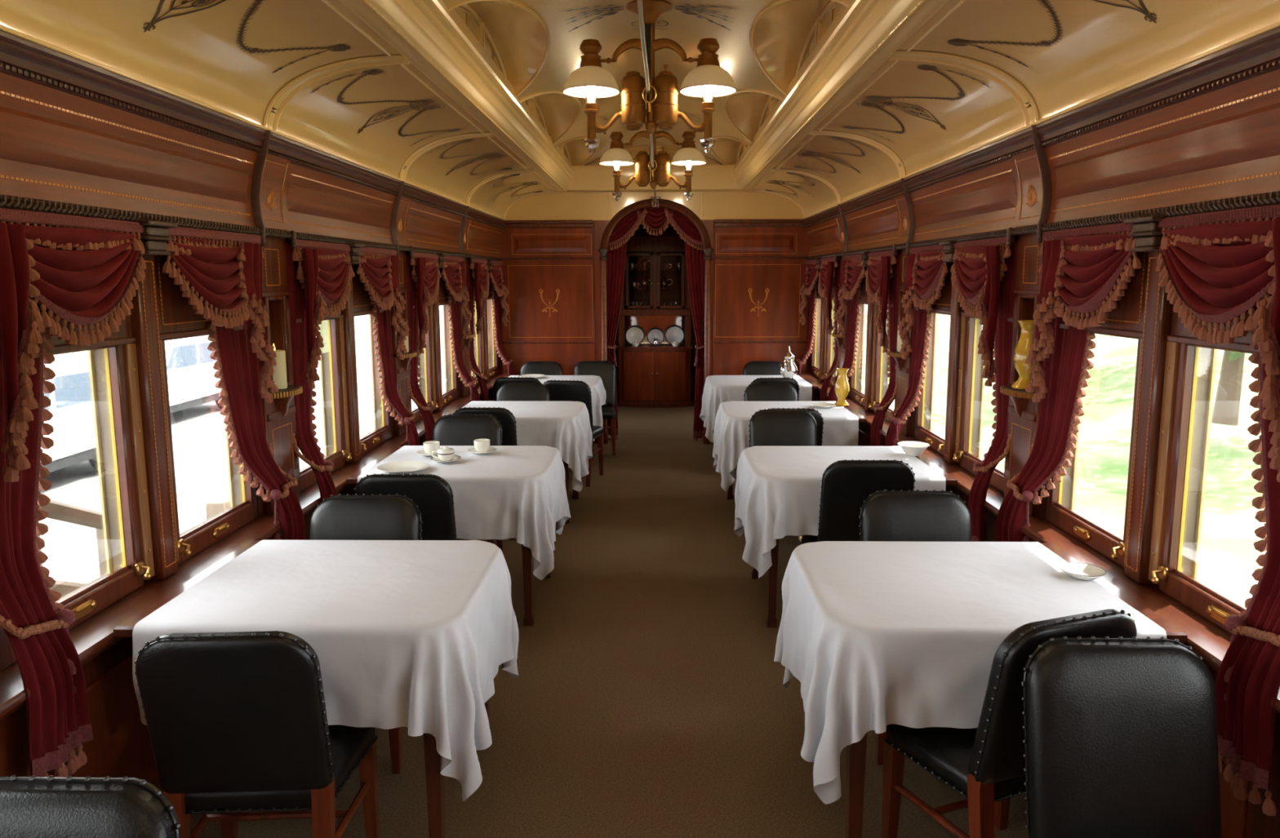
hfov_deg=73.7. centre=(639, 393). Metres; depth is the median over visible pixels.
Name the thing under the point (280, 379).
candle
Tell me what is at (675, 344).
covered dish
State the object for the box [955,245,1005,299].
drape
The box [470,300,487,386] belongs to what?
window
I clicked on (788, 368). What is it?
pot
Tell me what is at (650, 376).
china cabinet
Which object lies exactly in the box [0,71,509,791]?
wall
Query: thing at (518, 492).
tablecloth
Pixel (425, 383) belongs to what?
window
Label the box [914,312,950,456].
window
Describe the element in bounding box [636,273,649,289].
pot
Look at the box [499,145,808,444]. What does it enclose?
wall
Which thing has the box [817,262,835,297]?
swag
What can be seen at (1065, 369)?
curtain
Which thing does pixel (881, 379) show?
window
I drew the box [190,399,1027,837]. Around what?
floor
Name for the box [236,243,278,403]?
curtain tail
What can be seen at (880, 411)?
curtain
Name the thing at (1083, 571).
plate
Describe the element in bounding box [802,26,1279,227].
trim
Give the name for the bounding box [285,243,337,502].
curtain
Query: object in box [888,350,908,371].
wall shelf
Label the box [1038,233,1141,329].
swag
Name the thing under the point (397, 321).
curtain tail
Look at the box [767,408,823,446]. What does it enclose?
dining chair
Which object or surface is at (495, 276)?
drape
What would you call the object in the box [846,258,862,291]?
drape
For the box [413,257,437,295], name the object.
drape
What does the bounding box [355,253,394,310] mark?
swag
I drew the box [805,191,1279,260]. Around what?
trim
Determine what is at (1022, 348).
vase
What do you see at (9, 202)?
trim
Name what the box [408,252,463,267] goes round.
fringe
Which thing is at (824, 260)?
fringe
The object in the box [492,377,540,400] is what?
dining chair
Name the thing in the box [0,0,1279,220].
ceiling
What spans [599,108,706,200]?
ceiling lamp
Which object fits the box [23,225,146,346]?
swag
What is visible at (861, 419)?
dining table
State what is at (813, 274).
drape
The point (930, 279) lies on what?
swag
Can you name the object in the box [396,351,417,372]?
wall shelf
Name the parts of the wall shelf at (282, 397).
shelf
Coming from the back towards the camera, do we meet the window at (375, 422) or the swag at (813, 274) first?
the swag at (813, 274)
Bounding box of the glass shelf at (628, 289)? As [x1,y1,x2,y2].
[628,288,681,289]
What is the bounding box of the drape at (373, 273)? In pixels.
[359,253,391,298]
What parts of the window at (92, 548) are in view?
pane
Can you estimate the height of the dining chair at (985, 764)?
0.866 m
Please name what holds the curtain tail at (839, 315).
attached to the window at (857, 380)
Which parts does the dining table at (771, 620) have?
leg, leg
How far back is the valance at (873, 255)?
5.78 m
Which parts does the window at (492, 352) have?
pane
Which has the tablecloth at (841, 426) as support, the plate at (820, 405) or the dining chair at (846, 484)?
the plate at (820, 405)
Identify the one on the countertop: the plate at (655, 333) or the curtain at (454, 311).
the plate at (655, 333)
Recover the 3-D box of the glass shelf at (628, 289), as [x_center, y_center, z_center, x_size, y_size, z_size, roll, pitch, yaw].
[0.195,-1.366,11.267,0.800,0.006,0.340,0,8,1]
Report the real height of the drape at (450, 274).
0.250 m
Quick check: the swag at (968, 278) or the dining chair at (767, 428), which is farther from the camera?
the dining chair at (767, 428)
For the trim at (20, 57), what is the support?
attached to the wall at (55, 145)
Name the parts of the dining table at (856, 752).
leg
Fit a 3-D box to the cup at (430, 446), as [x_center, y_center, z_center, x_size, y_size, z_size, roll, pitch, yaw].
[-1.090,0.289,4.495,0.086,0.062,0.105,5,9,34]
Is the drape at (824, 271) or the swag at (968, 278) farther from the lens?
the drape at (824, 271)
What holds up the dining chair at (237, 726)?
on the floor
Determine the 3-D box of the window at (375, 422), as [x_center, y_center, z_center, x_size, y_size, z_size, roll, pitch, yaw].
[-1.526,-0.088,4.797,0.146,0.798,0.749,0,8,1]
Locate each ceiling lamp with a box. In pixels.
[562,0,736,153]
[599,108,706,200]
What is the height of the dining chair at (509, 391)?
0.866 m
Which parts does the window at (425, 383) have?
pane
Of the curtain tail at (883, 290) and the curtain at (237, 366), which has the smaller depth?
the curtain at (237, 366)
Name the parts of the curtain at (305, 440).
tieback cord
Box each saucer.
[417,449,437,456]
[431,455,461,462]
[467,447,496,454]
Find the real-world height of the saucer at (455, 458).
0.020 m
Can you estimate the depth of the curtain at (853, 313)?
6.62 m
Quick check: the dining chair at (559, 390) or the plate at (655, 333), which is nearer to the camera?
the dining chair at (559, 390)
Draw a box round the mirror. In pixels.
[627,315,681,343]
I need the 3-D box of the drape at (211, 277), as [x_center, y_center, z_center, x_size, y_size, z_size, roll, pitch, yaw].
[-1.470,-0.410,2.994,0.064,0.247,0.645,0,8,1]
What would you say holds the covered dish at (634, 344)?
on the countertop
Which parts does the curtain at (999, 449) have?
tieback cord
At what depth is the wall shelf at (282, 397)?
3.52 m
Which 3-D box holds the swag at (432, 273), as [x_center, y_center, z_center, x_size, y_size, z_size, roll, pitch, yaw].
[-1.413,-0.745,5.701,0.064,0.315,0.634,0,8,1]
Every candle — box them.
[272,343,287,389]
[403,326,408,352]
[897,325,902,351]
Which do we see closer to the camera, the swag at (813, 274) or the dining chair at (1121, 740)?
the dining chair at (1121, 740)
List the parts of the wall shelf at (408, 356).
shelf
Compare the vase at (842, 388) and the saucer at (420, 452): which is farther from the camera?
the vase at (842, 388)
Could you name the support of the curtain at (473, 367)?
hanging from the wall at (55, 145)
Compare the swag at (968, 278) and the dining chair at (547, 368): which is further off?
the dining chair at (547, 368)
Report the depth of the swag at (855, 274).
6.26 m
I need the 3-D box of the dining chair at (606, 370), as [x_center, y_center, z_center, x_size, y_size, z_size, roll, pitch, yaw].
[-0.448,0.136,8.254,0.460,0.866,0.458,0,8,1]
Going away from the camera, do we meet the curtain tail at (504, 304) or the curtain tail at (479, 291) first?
the curtain tail at (479, 291)
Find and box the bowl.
[897,441,929,456]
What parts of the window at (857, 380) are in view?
pane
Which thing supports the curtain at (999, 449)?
hanging from the wall at (1223, 143)
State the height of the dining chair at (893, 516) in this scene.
0.866 m
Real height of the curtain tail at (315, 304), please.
0.603 m
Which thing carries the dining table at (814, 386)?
on the floor
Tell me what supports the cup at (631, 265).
on the china cabinet
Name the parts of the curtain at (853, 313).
tieback cord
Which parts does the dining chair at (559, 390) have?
nailhead trim, backrest, leg, seat, leg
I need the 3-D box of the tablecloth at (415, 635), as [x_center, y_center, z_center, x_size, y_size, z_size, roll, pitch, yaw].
[-0.886,0.831,2.709,0.942,0.522,0.879,0,8,1]
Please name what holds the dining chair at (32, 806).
on the floor
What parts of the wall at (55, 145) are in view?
raised panel, window post, ledge moulding, wainscot panel, niche frame, raised panel, window post, niche frame, raised panel, window post, raised panel, window post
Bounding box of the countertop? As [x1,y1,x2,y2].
[617,343,692,350]
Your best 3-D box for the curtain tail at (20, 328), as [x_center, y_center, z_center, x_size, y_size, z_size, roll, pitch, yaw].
[-1.455,-0.098,2.019,0.087,0.599,0.160,0,8,1]
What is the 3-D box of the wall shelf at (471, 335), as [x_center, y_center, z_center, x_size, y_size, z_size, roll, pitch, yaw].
[-1.387,-0.424,6.988,0.078,0.120,0.269,0,8,1]
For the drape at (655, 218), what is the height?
0.262 m
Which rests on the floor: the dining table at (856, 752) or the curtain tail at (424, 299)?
the dining table at (856, 752)
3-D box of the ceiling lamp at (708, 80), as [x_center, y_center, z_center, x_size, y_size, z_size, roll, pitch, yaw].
[0.046,-1.500,4.086,0.833,0.684,0.273,0,8,1]
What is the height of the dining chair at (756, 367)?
0.866 m
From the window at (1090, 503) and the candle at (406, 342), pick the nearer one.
the window at (1090, 503)
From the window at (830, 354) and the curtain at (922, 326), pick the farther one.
the window at (830, 354)
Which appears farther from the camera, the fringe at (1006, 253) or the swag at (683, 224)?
the swag at (683, 224)
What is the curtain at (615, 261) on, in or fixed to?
hanging from the wall at (554, 246)
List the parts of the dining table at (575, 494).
leg, leg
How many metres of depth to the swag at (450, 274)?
6.33 m
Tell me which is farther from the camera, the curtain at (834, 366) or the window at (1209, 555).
the curtain at (834, 366)
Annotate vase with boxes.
[834,368,849,406]
[1011,320,1033,389]
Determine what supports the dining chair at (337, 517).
on the floor
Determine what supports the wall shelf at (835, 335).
attached to the wall at (1223, 143)
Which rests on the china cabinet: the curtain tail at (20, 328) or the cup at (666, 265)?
the cup at (666, 265)
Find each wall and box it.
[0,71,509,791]
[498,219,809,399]
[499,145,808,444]
[799,68,1279,837]
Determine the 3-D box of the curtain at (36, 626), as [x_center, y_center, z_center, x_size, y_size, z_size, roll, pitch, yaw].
[-1.483,0.264,2.099,0.165,1.376,0.364,0,8,-2]
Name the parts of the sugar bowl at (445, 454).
handle, lid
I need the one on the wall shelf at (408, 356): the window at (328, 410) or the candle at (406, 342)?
the candle at (406, 342)
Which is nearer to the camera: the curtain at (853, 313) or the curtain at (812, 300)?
the curtain at (853, 313)
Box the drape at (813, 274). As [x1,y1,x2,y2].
[806,264,818,288]
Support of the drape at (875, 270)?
hanging from the swag at (873, 273)
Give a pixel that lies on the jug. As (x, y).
(655, 344)
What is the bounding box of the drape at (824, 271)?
[820,262,835,289]
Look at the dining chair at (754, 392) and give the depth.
6.57 m
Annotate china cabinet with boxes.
[617,235,692,408]
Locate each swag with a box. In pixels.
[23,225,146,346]
[162,237,262,328]
[296,248,355,317]
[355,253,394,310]
[411,257,441,305]
[441,260,464,302]
[471,262,489,298]
[488,265,503,296]
[608,208,647,250]
[636,207,673,235]
[664,208,702,249]
[804,264,818,295]
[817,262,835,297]
[842,258,865,299]
[865,256,893,302]
[912,251,948,309]
[950,245,1007,317]
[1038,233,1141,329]
[1155,220,1275,344]
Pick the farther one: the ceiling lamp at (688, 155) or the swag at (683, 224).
the swag at (683, 224)
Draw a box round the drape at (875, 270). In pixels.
[868,256,893,293]
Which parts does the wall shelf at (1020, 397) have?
shelf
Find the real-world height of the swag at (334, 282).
0.315 m
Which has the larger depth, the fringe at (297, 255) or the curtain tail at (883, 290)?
the curtain tail at (883, 290)
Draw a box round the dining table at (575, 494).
[446,401,579,524]
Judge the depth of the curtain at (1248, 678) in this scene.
2.05 m
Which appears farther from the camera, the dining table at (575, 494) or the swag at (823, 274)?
the swag at (823, 274)
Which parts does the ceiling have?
lunette moulding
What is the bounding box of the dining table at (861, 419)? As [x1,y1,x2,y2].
[726,406,866,523]
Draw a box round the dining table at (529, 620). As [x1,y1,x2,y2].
[346,446,551,626]
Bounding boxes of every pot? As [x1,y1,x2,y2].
[636,256,649,270]
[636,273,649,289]
[660,274,672,289]
[780,346,797,379]
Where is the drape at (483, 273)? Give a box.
[471,262,487,289]
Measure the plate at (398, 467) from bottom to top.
0.021 m
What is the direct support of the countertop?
on the china cabinet
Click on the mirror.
(646, 323)
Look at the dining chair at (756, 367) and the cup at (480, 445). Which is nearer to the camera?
the cup at (480, 445)
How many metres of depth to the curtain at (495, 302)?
8.41 m
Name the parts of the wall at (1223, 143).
window post, raised panel, window post, raised panel, niche frame, window post, raised panel, niche frame, wainscot panel, ledge moulding, window post, raised panel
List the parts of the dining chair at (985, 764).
leg, nailhead trim, seat, leg, leg, backrest, nailhead trim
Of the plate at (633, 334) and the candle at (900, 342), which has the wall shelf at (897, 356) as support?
the candle at (900, 342)
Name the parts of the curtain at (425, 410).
tieback cord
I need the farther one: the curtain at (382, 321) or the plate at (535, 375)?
the plate at (535, 375)
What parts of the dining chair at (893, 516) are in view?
leg, nailhead trim, backrest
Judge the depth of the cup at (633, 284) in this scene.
11.25 m
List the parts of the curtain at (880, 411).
tieback cord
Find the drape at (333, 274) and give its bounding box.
[298,248,348,305]
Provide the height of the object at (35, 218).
0.093 m
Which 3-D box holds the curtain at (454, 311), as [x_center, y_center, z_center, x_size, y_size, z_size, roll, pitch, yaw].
[-1.380,-0.356,6.692,0.162,1.376,0.410,0,8,1]
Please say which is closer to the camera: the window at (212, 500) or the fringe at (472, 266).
the window at (212, 500)
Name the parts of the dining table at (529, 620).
leg, leg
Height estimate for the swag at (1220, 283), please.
0.312 m
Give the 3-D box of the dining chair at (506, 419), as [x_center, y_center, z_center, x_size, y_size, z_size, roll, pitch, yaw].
[-0.992,0.489,5.652,0.460,0.866,0.458,0,8,1]
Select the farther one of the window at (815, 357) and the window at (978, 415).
the window at (815, 357)
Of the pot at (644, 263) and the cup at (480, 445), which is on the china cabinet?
the pot at (644, 263)
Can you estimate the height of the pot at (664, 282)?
0.200 m
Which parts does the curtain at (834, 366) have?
tieback cord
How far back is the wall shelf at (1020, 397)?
3.46 m
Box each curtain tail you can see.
[0,222,45,482]
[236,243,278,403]
[302,248,326,388]
[386,255,409,359]
[417,257,431,353]
[457,261,471,339]
[475,262,485,334]
[498,265,509,326]
[798,263,808,324]
[822,261,833,334]
[835,260,848,337]
[875,256,889,352]
[897,253,918,359]
[974,245,999,386]
[1025,240,1068,402]
[1250,217,1279,482]
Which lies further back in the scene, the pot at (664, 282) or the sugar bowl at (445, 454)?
the pot at (664, 282)
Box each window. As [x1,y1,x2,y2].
[0,344,151,670]
[161,333,257,564]
[297,318,351,492]
[354,313,391,455]
[411,306,438,423]
[439,304,457,406]
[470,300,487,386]
[487,298,497,378]
[810,297,821,378]
[821,299,837,386]
[848,303,867,406]
[867,305,894,422]
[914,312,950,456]
[952,316,1005,493]
[1045,332,1140,568]
[1151,342,1266,635]
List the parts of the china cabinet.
cupboard door, glazed door, cupboard door, glazed door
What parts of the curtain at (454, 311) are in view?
tieback cord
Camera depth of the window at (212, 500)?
3.02 m
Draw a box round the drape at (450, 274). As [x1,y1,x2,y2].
[441,260,461,293]
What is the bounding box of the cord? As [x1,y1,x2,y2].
[637,0,656,202]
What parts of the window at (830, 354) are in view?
sash frame, pane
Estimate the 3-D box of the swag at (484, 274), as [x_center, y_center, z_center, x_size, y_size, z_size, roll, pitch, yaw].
[-1.368,-0.978,7.419,0.086,0.310,0.628,0,8,1]
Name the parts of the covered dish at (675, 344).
dish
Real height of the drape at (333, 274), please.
0.259 m
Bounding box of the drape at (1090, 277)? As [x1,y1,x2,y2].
[1056,233,1135,313]
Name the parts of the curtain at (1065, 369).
tieback cord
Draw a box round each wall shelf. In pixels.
[269,384,302,417]
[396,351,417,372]
[462,333,475,348]
[831,332,845,348]
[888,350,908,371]
[1000,384,1035,417]
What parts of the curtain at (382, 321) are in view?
tieback cord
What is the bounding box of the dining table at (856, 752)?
[802,543,1186,837]
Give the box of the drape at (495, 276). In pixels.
[488,265,502,288]
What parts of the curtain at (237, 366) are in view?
tieback cord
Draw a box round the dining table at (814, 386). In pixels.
[711,375,817,453]
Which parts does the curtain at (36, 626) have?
tieback cord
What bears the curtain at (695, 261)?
hanging from the wall at (554, 246)
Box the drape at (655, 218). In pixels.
[640,207,671,229]
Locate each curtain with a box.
[0,221,93,777]
[203,239,305,540]
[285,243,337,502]
[368,295,419,445]
[405,254,435,441]
[445,286,479,400]
[466,260,488,400]
[490,280,514,376]
[606,236,626,440]
[684,236,705,441]
[795,279,817,375]
[820,258,840,401]
[827,280,862,401]
[870,253,900,446]
[884,297,934,446]
[968,240,1017,542]
[995,239,1096,542]
[1215,217,1279,816]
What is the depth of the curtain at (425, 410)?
5.47 m
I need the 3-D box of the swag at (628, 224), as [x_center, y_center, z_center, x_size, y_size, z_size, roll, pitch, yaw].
[-0.142,-1.655,8.490,0.430,0.476,0.073,0,8,1]
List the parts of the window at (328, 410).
pane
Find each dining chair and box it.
[0,775,181,837]
[134,631,379,837]
[310,493,422,773]
[354,474,457,540]
[432,413,503,553]
[452,407,517,540]
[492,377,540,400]
[496,382,550,400]
[520,360,563,375]
[542,379,604,487]
[573,360,616,455]
[742,360,782,375]
[743,382,798,401]
[748,408,817,447]
[750,377,799,401]
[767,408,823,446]
[800,459,915,544]
[858,489,971,764]
[881,608,1137,837]
[1021,636,1222,837]
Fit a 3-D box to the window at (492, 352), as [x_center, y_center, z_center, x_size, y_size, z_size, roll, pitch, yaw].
[-1.456,-0.552,8.233,0.146,0.798,0.749,0,8,1]
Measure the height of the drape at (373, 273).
0.246 m
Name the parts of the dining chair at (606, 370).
backrest, nailhead trim, seat, leg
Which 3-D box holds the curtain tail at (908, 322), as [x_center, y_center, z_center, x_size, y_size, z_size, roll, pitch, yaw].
[1.524,-0.486,4.847,0.089,0.603,0.166,0,8,1]
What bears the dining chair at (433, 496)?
on the floor
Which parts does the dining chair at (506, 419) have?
backrest, nailhead trim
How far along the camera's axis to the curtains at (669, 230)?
11.74 m
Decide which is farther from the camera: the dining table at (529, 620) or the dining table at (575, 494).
the dining table at (575, 494)
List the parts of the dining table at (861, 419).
leg, leg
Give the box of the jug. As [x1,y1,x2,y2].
[653,338,659,346]
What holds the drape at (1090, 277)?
hanging from the swag at (1090, 277)
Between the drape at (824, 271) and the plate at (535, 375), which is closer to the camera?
the drape at (824, 271)
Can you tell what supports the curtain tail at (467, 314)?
attached to the window at (449, 374)
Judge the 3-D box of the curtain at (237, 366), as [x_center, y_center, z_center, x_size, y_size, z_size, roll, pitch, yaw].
[-1.458,0.108,3.256,0.170,1.376,0.415,0,8,1]
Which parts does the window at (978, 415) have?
pane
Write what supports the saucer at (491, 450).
on the tablecloth at (518, 492)
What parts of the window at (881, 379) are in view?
pane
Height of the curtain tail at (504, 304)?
0.602 m
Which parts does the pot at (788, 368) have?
spout, lid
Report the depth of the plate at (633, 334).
11.23 m
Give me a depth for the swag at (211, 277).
2.90 m
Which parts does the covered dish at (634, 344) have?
dish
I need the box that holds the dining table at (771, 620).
[751,454,957,627]
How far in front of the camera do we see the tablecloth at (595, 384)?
7.75 m
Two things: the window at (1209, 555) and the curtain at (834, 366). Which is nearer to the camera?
the window at (1209, 555)
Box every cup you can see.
[422,440,439,454]
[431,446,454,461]
[473,439,489,452]
[629,263,636,270]
[631,282,639,289]
[664,263,671,270]
[676,262,681,270]
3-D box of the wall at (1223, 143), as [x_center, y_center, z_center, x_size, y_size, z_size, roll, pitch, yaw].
[1.574,-0.086,3.447,0.209,2.620,10.834,0,8,1]
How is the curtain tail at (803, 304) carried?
attached to the window at (815, 357)
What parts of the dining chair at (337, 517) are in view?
backrest, nailhead trim, leg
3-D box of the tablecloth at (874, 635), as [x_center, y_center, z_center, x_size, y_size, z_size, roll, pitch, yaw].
[0.927,0.838,2.673,0.940,0.536,0.879,0,8,1]
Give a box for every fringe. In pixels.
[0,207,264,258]
[290,239,396,263]
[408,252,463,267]
[469,257,502,270]
[805,257,838,269]
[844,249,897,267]
[909,236,1013,261]
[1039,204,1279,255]
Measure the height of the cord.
0.211 m
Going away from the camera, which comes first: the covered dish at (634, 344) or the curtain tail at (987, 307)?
the curtain tail at (987, 307)
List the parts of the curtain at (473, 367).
tieback cord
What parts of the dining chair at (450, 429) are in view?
backrest, nailhead trim, leg, leg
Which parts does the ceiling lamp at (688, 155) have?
burner, bulb, lamp shade, arm, arm, stem, arm, arm, lamp shade, burner, bulb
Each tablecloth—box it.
[132,540,518,801]
[357,445,570,580]
[462,400,592,492]
[508,375,605,441]
[699,375,812,443]
[712,400,858,492]
[733,446,946,578]
[773,541,1166,804]
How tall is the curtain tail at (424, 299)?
0.604 m
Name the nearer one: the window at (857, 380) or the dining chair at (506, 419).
the dining chair at (506, 419)
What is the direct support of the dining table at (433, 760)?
on the floor
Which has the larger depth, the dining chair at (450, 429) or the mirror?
the mirror
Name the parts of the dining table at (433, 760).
leg, leg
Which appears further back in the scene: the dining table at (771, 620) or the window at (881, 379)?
the window at (881, 379)
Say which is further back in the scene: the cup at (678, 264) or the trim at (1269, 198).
the cup at (678, 264)
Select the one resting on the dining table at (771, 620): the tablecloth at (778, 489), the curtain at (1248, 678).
the tablecloth at (778, 489)
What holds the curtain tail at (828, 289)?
attached to the window at (830, 354)
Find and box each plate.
[377,461,429,473]
[518,373,545,378]
[625,326,644,344]
[647,328,664,345]
[664,325,684,344]
[810,402,835,408]
[1059,562,1106,580]
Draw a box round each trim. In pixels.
[0,29,506,229]
[0,194,502,261]
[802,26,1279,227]
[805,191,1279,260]
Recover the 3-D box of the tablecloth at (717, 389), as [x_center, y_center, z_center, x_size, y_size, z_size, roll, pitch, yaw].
[1.029,0.135,7.829,0.939,0.522,0.883,0,8,1]
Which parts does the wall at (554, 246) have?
wall moulding, raised panel, lunette moulding, arch moulding, raised panel, wall moulding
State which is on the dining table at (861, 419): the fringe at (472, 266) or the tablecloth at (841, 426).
the tablecloth at (841, 426)
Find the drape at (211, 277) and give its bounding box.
[166,237,243,311]
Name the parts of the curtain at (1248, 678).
tieback cord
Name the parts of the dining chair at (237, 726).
leg, leg, nailhead trim, backrest, seat, nailhead trim, leg, leg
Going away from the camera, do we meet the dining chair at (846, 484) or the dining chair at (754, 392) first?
the dining chair at (846, 484)
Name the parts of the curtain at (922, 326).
tieback cord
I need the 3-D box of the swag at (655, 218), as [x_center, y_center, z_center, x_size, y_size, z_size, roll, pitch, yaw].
[0.152,-1.724,8.476,0.374,0.318,0.084,0,8,2]
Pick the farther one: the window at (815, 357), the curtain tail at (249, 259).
the window at (815, 357)
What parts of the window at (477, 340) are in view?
pane, sash frame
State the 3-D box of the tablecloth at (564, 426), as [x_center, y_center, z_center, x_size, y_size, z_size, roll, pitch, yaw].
[-0.827,0.376,6.138,0.974,0.536,0.936,0,8,1]
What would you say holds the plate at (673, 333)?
on the countertop
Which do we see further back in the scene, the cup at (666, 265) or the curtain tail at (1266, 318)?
the cup at (666, 265)
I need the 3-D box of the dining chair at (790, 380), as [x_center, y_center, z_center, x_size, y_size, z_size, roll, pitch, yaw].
[1.091,0.273,7.205,0.460,0.866,0.458,0,8,-2]
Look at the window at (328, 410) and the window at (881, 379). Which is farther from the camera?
the window at (881, 379)
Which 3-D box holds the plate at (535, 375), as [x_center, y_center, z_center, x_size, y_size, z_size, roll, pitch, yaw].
[-1.009,-0.153,7.973,0.250,0.021,0.250,0,8,1]
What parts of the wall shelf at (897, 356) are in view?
shelf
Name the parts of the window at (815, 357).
pane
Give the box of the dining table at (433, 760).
[113,540,493,837]
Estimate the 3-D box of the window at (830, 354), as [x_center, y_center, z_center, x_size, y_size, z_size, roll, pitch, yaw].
[1.702,-0.451,7.410,0.146,0.798,0.749,0,8,1]
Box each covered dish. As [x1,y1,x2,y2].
[631,340,639,346]
[671,340,679,346]
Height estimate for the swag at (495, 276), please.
0.302 m
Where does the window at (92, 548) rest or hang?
in the wall at (55, 145)
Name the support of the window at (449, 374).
in the wall at (55, 145)
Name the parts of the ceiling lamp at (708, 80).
lamp shade, burner, bulb, arm, arm, stem, arm, arm, burner, lamp shade, bulb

